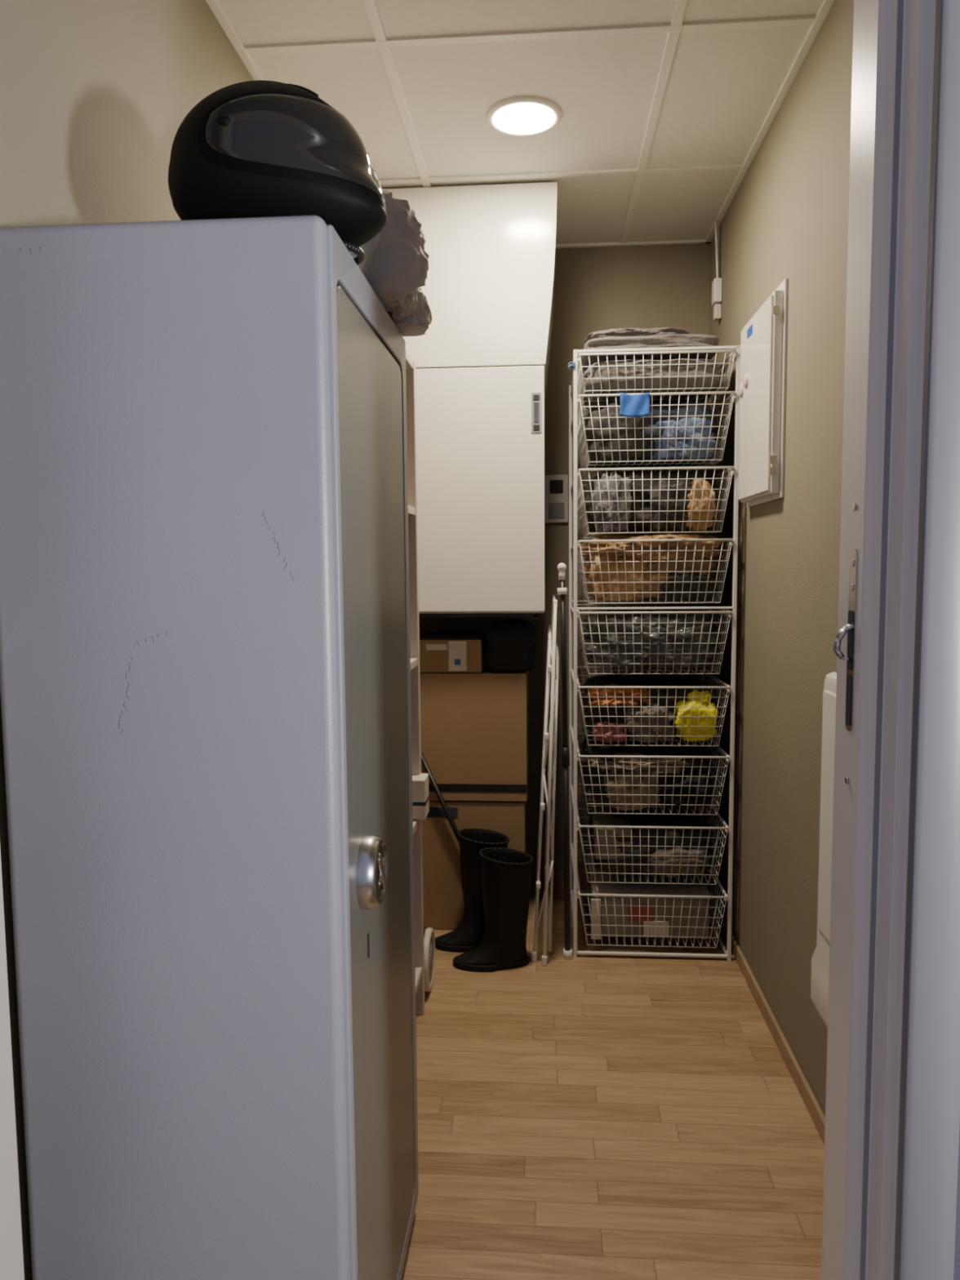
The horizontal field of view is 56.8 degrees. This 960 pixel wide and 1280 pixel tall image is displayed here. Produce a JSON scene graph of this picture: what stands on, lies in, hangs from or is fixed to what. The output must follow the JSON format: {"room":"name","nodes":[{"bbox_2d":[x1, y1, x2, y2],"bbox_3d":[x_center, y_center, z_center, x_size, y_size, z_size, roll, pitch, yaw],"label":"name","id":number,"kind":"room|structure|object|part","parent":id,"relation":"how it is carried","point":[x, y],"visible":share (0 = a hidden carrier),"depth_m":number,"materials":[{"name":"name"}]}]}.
{"room":"storage room","nodes":[
{"label":"storage room","id":0,"kind":"room"},
{"bbox_2d":[0,0,253,1279],"bbox_3d":[-0.588,-0.147,2.212,0.100,2.427,2.525,0,5,4],"label":"wall","id":1,"kind":"structure","parent":0,"point":[95,95],"depth_m":1.36,"materials":[{"name":"beige paint"}]},
{"bbox_2d":[217,0,823,244],"bbox_3d":[0.101,-1.387,2.040,1.505,0.060,2.755,0,5,4],"label":"ceiling","id":2,"kind":"structure","parent":0,"point":[722,85],"depth_m":2.20,"materials":[{"name":"tile"}]},
{"bbox_2d":[485,95,562,136],"bbox_3d":[0.116,-1.375,2.343,0.202,0.014,0.202,0,5,4],"label":"recessed light","id":3,"kind":"object","parent":2,"relation":"in","point":[524,115],"depth_m":2.32,"materials":[{"name":"white plastic"}]},
{"bbox_2d":[244,0,815,243],"bbox_3d":[0.102,-1.355,2.057,1.305,0.008,2.525,0,5,4],"label":"grid","id":4,"kind":"object","parent":2,"relation":"attached to","point":[677,25],"visible":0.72,"depth_m":2.01,"materials":[{"name":"white metal"}]},
{"bbox_2d":[418,243,710,870],"bbox_3d":[0.210,-0.261,3.464,1.505,2.427,0.100,0,5,4],"label":"wall","id":5,"kind":"structure","parent":0,"point":[597,289],"depth_m":3.34,"materials":[{"name":"beige paint"}]},
{"bbox_2d":[382,182,557,618],"bbox_3d":[-0.101,-0.761,3.097,0.733,1.346,0.580,0,5,4],"label":"upper cabinet","id":6,"kind":"object","parent":5,"relation":"attached to","point":[482,362],"visible":0.66,"depth_m":2.80,"materials":[{"name":"white paint"}]},
{"bbox_2d":[418,613,539,618],"bbox_3d":[-0.113,-0.099,3.130,0.650,0.020,0.480,0,5,4],"label":"cabinet bottom","id":7,"kind":"object","parent":6,"relation":"on","point":[421,615],"depth_m":2.89,"materials":[{"name":"black plastic"}]},
{"bbox_3d":[-0.140,-0.475,2.844,0.691,0.770,0.012,0,5,4],"label":"door","id":8,"kind":"part","parent":6,"relation":"part of","materials":[{"name":"white paint"}]},
{"bbox_3d":[0.177,-0.715,2.792,0.032,0.123,0.003,0,5,4],"label":"handle plate","id":9,"kind":"part","parent":6,"relation":"part of","materials":[{"name":"grey plastic"}]},
{"bbox_2d":[544,474,568,523],"bbox_3d":[0.290,-0.537,3.376,0.090,0.180,0.016,0,5,4],"label":"wall switch plate","id":10,"kind":"object","parent":5,"relation":"attached to","point":[556,486],"visible":0.99,"depth_m":3.37,"materials":[{"name":"grey plastic"}]},
{"bbox_2d":[531,869,587,882],"bbox_3d":[0.216,0.930,3.510,1.281,0.045,0.012,0,5,4],"label":"baseboard","id":11,"kind":"structure","parent":5,"relation":"attached to","point":[558,875],"depth_m":3.50,"materials":[{"name":"brown wood"}]},
{"bbox_2d":[400,880,824,1279],"bbox_3d":[0.182,1.188,1.060,4.200,0.050,5.130,0,5,4],"label":"floor","id":12,"kind":"structure","parent":0,"point":[584,1117],"depth_m":1.99,"materials":[{"name":"brown wood"}]},
{"bbox_2d":[0,215,418,1279],"bbox_3d":[-0.351,0.306,1.396,0.462,1.659,0.570,0,5,4],"label":"locker","id":13,"kind":"object","parent":12,"relation":"on","point":[205,651],"visible":1,"depth_m":1.11,"materials":[{"name":"metal"}]},
{"bbox_2d":[168,80,386,264],"bbox_3d":[-0.268,-0.612,1.174,0.294,0.225,0.230,3,6,34],"label":"helmet","id":14,"kind":"object","parent":13,"relation":"on","point":[256,148],"visible":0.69,"depth_m":1.09,"materials":[{"name":"black plastic"}]},
{"bbox_3d":[-0.268,-0.520,1.186,0.238,0.039,0.170,0,5,4],"label":"edge trim","id":15,"kind":"part","parent":14,"relation":"part of","materials":[{"name":"black plastic"}]},
{"bbox_3d":[-0.151,0.307,1.375,0.005,1.527,0.488,0,5,4],"label":"door","id":16,"kind":"part","parent":13,"relation":"part of","materials":[{"name":"grey metal"}]},
{"bbox_2d":[349,132,432,337],"bbox_3d":[-0.249,-0.672,1.464,0.337,0.275,0.288,0,5,4],"label":"fabric bag","id":17,"kind":"object","parent":13,"relation":"on","point":[395,264],"visible":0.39,"depth_m":1.39,"materials":[{"name":"grey fabric"}]},
{"bbox_2d":[405,351,429,1015],"bbox_3d":[-0.349,0.187,2.078,0.364,1.780,0.725,0,5,4],"label":"shelf unit","id":18,"kind":"object","parent":12,"relation":"on","point":[420,796],"visible":0.04,"depth_m":2.38,"materials":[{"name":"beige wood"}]},
{"bbox_2d":[423,923,435,991],"bbox_3d":[-0.252,0.905,2.623,0.223,0.255,0.180,0,5,4],"label":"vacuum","id":19,"kind":"object","parent":12,"relation":"on","point":[428,935],"visible":0.11,"depth_m":2.59,"materials":[{"name":"white plastic"}]},
{"bbox_2d":[421,751,459,844],"bbox_3d":[-0.047,0.686,2.997,0.323,0.624,0.019,0,5,4],"label":"broom","id":20,"kind":"object","parent":12,"relation":"on","point":[424,762],"visible":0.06,"depth_m":2.98,"materials":[{"name":"plastic"}]},
{"bbox_2d":[435,828,509,952],"bbox_3d":[-0.029,0.815,2.912,0.254,0.381,0.150,0,5,4],"label":"rubber boot","id":21,"kind":"object","parent":12,"relation":"on","point":[471,930],"visible":0.62,"depth_m":2.87,"materials":[{"name":"black rubber"}]},
{"bbox_2d":[422,800,528,929],"bbox_3d":[-0.044,0.753,3.245,0.427,0.449,0.446,0,5,4],"label":"cardboard box","id":22,"kind":"object","parent":12,"relation":"on","point":[442,892],"visible":0.2,"depth_m":3.02,"materials":[{"name":"brown cardboard"}]},
{"bbox_2d":[419,662,529,801],"bbox_3d":[-0.040,0.310,3.194,0.425,0.435,0.432,0,5,4],"label":"cardboard box","id":23,"kind":"object","parent":22,"relation":"on","point":[474,726],"visible":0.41,"depth_m":2.98,"materials":[{"name":"brown cardboard"}]},
{"bbox_2d":[419,632,486,672],"bbox_3d":[-0.126,0.041,3.124,0.285,0.112,0.318,0,5,4],"label":"cardboard box","id":24,"kind":"object","parent":23,"relation":"on","point":[439,652],"visible":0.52,"depth_m":2.97,"materials":[{"name":"brown cardboard"}]},
{"bbox_2d":[454,658,460,665],"bbox_3d":[-0.075,0.074,2.963,0.020,0.020,0.001,0,5,4],"label":"print","id":25,"kind":"object","parent":24,"relation":"attached to","point":[457,661],"depth_m":2.96},
{"bbox_2d":[453,847,533,972],"bbox_3d":[0.042,0.836,2.776,0.253,0.361,0.151,0,5,4],"label":"rubber boot","id":26,"kind":"object","parent":12,"relation":"on","point":[506,873],"visible":1,"depth_m":2.73,"materials":[{"name":"black rubber"}]},
{"bbox_2d":[531,594,559,965],"bbox_3d":[0.224,0.421,3.040,0.088,1.140,0.648,0,5,4],"label":"drying rack","id":27,"kind":"object","parent":12,"relation":"on","point":[551,689],"visible":1,"depth_m":2.77,"materials":[{"name":"white metal"}]},
{"bbox_2d":[557,562,572,960],"bbox_3d":[0.265,0.387,2.774,0.030,1.252,0.051,-5,6,-41],"label":"pole","id":28,"kind":"object","parent":12,"relation":"on","point":[567,951],"visible":1,"depth_m":2.77,"materials":[{"name":"white metal"}]},
{"bbox_3d":[0.267,0.398,2.774,0.020,1.190,0.040,-5,6,-41],"label":"rod","id":29,"kind":"part","parent":28,"relation":"part of","materials":[{"name":"black plastic"}]},
{"bbox_2d":[568,345,740,960],"bbox_3d":[0.547,0.046,2.995,0.511,1.890,0.568,0,5,4],"label":"rack","id":30,"kind":"object","parent":12,"relation":"on","point":[646,760],"visible":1,"depth_m":2.76,"materials":[{"name":"white metal"}]},
{"bbox_3d":[0.565,0.804,3.046,0.376,0.012,0.406,0,5,4],"label":"storage box lid","id":31,"kind":"part","parent":30,"relation":"part of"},
{"bbox_2d":[581,327,719,373],"bbox_3d":[0.537,-0.928,2.869,0.425,0.069,0.423,0,5,4],"label":"folded cloth","id":32,"kind":"object","parent":30,"relation":"on","point":[668,337],"visible":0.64,"depth_m":2.68,"materials":[{"name":"grey fabric"}]},
{"bbox_2d":[582,358,722,409],"bbox_3d":[0.545,-0.823,2.876,0.424,0.093,0.446,0,5,4],"label":"folded blanket","id":33,"kind":"object","parent":30,"relation":"on","point":[633,375],"depth_m":2.67,"materials":[{"name":"grey fabric"}]},
{"bbox_2d":[577,840,728,947],"bbox_3d":[0.562,0.864,3.061,0.465,0.175,0.545,0,5,4],"label":"basket","id":34,"kind":"object","parent":30,"relation":"on","point":[642,910],"depth_m":2.85,"materials":[{"name":"white metal"}]},
{"bbox_2d":[577,782,728,884],"bbox_3d":[0.560,0.652,3.043,0.465,0.190,0.545,0,5,4],"label":"basket","id":35,"kind":"object","parent":30,"relation":"on","point":[671,846],"depth_m":2.82,"materials":[{"name":"white metal"}]},
{"bbox_2d":[577,724,729,814],"bbox_3d":[0.558,0.430,3.024,0.465,0.190,0.545,0,5,4],"label":"basket","id":36,"kind":"object","parent":30,"relation":"on","point":[624,778],"depth_m":2.79,"materials":[{"name":"white metal"}]},
{"bbox_2d":[577,666,731,746],"bbox_3d":[0.556,0.214,3.005,0.465,0.190,0.545,0,5,4],"label":"basket","id":37,"kind":"object","parent":30,"relation":"on","point":[641,708],"depth_m":2.77,"materials":[{"name":"white metal"}]},
{"bbox_2d":[577,603,732,674],"bbox_3d":[0.554,-0.013,2.986,0.465,0.195,0.545,0,5,4],"label":"basket","id":38,"kind":"object","parent":30,"relation":"on","point":[674,637],"depth_m":2.75,"materials":[{"name":"white metal"}]},
{"bbox_2d":[577,538,733,603],"bbox_3d":[0.552,-0.231,2.967,0.465,0.195,0.545,0,5,4],"label":"basket","id":39,"kind":"object","parent":30,"relation":"on","point":[615,571],"depth_m":2.73,"materials":[{"name":"white metal"}]},
{"bbox_2d":[577,466,734,537],"bbox_3d":[0.551,-0.445,2.949,0.465,0.195,0.545,0,5,4],"label":"basket","id":40,"kind":"object","parent":30,"relation":"on","point":[633,504],"depth_m":2.71,"materials":[{"name":"white metal"}]},
{"bbox_2d":[577,391,735,478],"bbox_3d":[0.549,-0.662,2.931,0.465,0.200,0.545,0,5,4],"label":"basket","id":41,"kind":"object","parent":30,"relation":"on","point":[634,432],"depth_m":2.70,"materials":[{"name":"white metal"}]},
{"bbox_2d":[577,349,736,417],"bbox_3d":[0.547,-0.828,2.917,0.465,0.110,0.545,0,5,4],"label":"basket","id":42,"kind":"object","parent":30,"relation":"on","point":[667,378],"depth_m":2.67,"materials":[{"name":"white metal"}]},
{"bbox_3d":[0.684,0.180,2.777,0.075,0.049,0.048,0,5,4],"label":"yellow bag handle","id":43,"kind":"part","parent":30,"relation":"part of","materials":[{"name":"yellow plastic"}]},
{"bbox_2d":[731,510,739,954],"bbox_3d":[0.796,0.303,2.785,0.012,1.408,0.012,0,5,4],"label":"pole","id":44,"kind":"object","parent":12,"relation":"on","point":[738,510],"visible":0.31,"depth_m":2.78,"materials":[{"name":"metal"}]},
{"bbox_2d":[702,0,853,1115],"bbox_3d":[0.814,-0.150,2.108,0.100,2.427,2.525,0,5,4],"label":"wall","id":45,"kind":"structure","parent":0,"point":[787,217],"depth_m":2.20,"materials":[{"name":"beige paint"}]},
{"bbox_2d":[205,0,835,248],"bbox_3d":[0.102,-1.353,2.058,1.305,0.010,2.525,0,5,4],"label":"trim","id":46,"kind":"structure","parent":45,"relation":"attached to","point":[214,5],"depth_m":2.21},
{"bbox_2d":[711,218,722,320],"bbox_3d":[0.818,-1.278,3.062,0.028,0.342,0.053,0,5,4],"label":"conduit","id":47,"kind":"object","parent":45,"relation":"attached to","point":[717,284],"visible":1,"depth_m":3.05,"materials":[{"name":"white plastic"}]},
{"bbox_2d":[711,277,722,305],"bbox_3d":[0.818,-1.202,3.067,0.028,0.080,0.050,0,5,4],"label":"switch","id":48,"kind":"object","parent":47,"relation":"attached to","point":[717,284],"depth_m":3.04,"materials":[{"name":"white plastic"}]},
{"bbox_2d":[713,303,721,320],"bbox_3d":[0.821,-1.132,3.070,0.024,0.050,0.035,0,5,4],"label":"switch","id":49,"kind":"object","parent":47,"relation":"attached to","point":[717,307],"depth_m":3.05,"materials":[{"name":"white plastic"}]},
{"bbox_2d":[737,278,787,506],"bbox_3d":[0.763,-0.649,2.431,0.046,0.543,0.385,0,5,4],"label":"electrical panel","id":50,"kind":"object","parent":45,"relation":"attached to","point":[762,389],"visible":1,"depth_m":2.32,"materials":[{"name":"white paint"}]},
{"bbox_3d":[0.752,-0.642,2.430,0.007,0.488,0.350,0,5,4],"label":"door","id":51,"kind":"part","parent":50,"relation":"part of","materials":[{"name":"white paint"}]},
{"bbox_2d":[703,876,825,1143],"bbox_3d":[0.768,1.036,2.213,0.012,0.045,2.525,0,5,4],"label":"baseboard","id":52,"kind":"structure","parent":45,"relation":"attached to","point":[815,1110],"depth_m":2.29,"materials":[{"name":"brown wood"}]},
{"bbox_2d":[810,671,836,1028],"bbox_3d":[0.697,0.470,1.488,0.041,0.745,0.780,0,5,4],"label":"wall heater","id":53,"kind":"object","parent":45,"relation":"attached to","point":[820,957],"visible":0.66,"depth_m":1.82,"materials":[{"name":"white metal"}]},
{"bbox_3d":[0.686,0.387,1.484,0.007,0.505,0.745,0,5,4],"label":"panel","id":54,"kind":"part","parent":53,"relation":"part of","materials":[{"name":"white metal"}]},
{"bbox_2d":[953,1123,959,1279],"bbox_3d":[0.161,-0.122,0.823,4.200,2.600,0.130,0,5,4],"label":"wall","id":55,"kind":"structure","parent":0,"point":[957,1250],"depth_m":0.79,"materials":[{"name":"paint"}]},
{"bbox_2d":[0,848,24,1279],"bbox_3d":[-0.546,0.114,0.896,0.034,2.130,0.130,0,5,4],"label":"door frame","id":56,"kind":"structure","parent":55,"relation":"attached to","point":[11,1260],"depth_m":0.98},
{"bbox_2d":[844,503,857,783],"bbox_3d":[0.351,0.005,0.842,0.002,0.266,0.006,0,5,4],"label":"screws","id":57,"kind":"object","parent":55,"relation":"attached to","point":[854,505],"visible":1,"depth_m":0.83,"materials":[{"name":"metal"}]},
{"bbox_2d":[844,547,857,731],"bbox_3d":[0.352,0.000,0.841,0.002,0.174,0.019,0,5,4],"label":"strike plate","id":58,"kind":"object","parent":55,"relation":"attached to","point":[852,594],"visible":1,"depth_m":0.84,"materials":[{"name":"silver metal"}]},
{"bbox_2d":[833,622,853,662],"bbox_3d":[0.344,0.002,0.840,0.016,0.037,0.014,0,5,4],"label":"strike lip","id":59,"kind":"object","parent":58,"relation":"attached to","point":[837,639],"depth_m":0.84,"materials":[{"name":"silver metal"}]},
{"bbox_2d":[845,610,853,725],"bbox_3d":[0.352,0.027,0.844,0.002,0.109,0.015,0,5,4],"label":"strike holes","id":60,"kind":"object","parent":58,"relation":"in","point":[851,614],"depth_m":0.84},
{"bbox_3d":[0.352,0.000,0.841,0.002,0.174,0.019,0,5,4],"label":"plate","id":61,"kind":"part","parent":58,"relation":"part of","materials":[{"name":"metal"}]},
{"bbox_2d":[859,0,903,1279],"bbox_3d":[0.364,0.128,0.812,0.006,2.100,0.004,0,5,4],"label":"seal","id":62,"kind":"object","parent":55,"relation":"attached to","point":[900,2],"visible":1,"depth_m":0.80,"materials":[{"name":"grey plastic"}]},
{"bbox_2d":[821,0,959,1279],"bbox_3d":[0.386,0.088,0.815,0.070,2.180,0.148,0,5,4],"label":"door frame","id":63,"kind":"structure","parent":55,"relation":"attached to","point":[875,21],"depth_m":0.78,"materials":[{"name":"white paint"}]}
]}

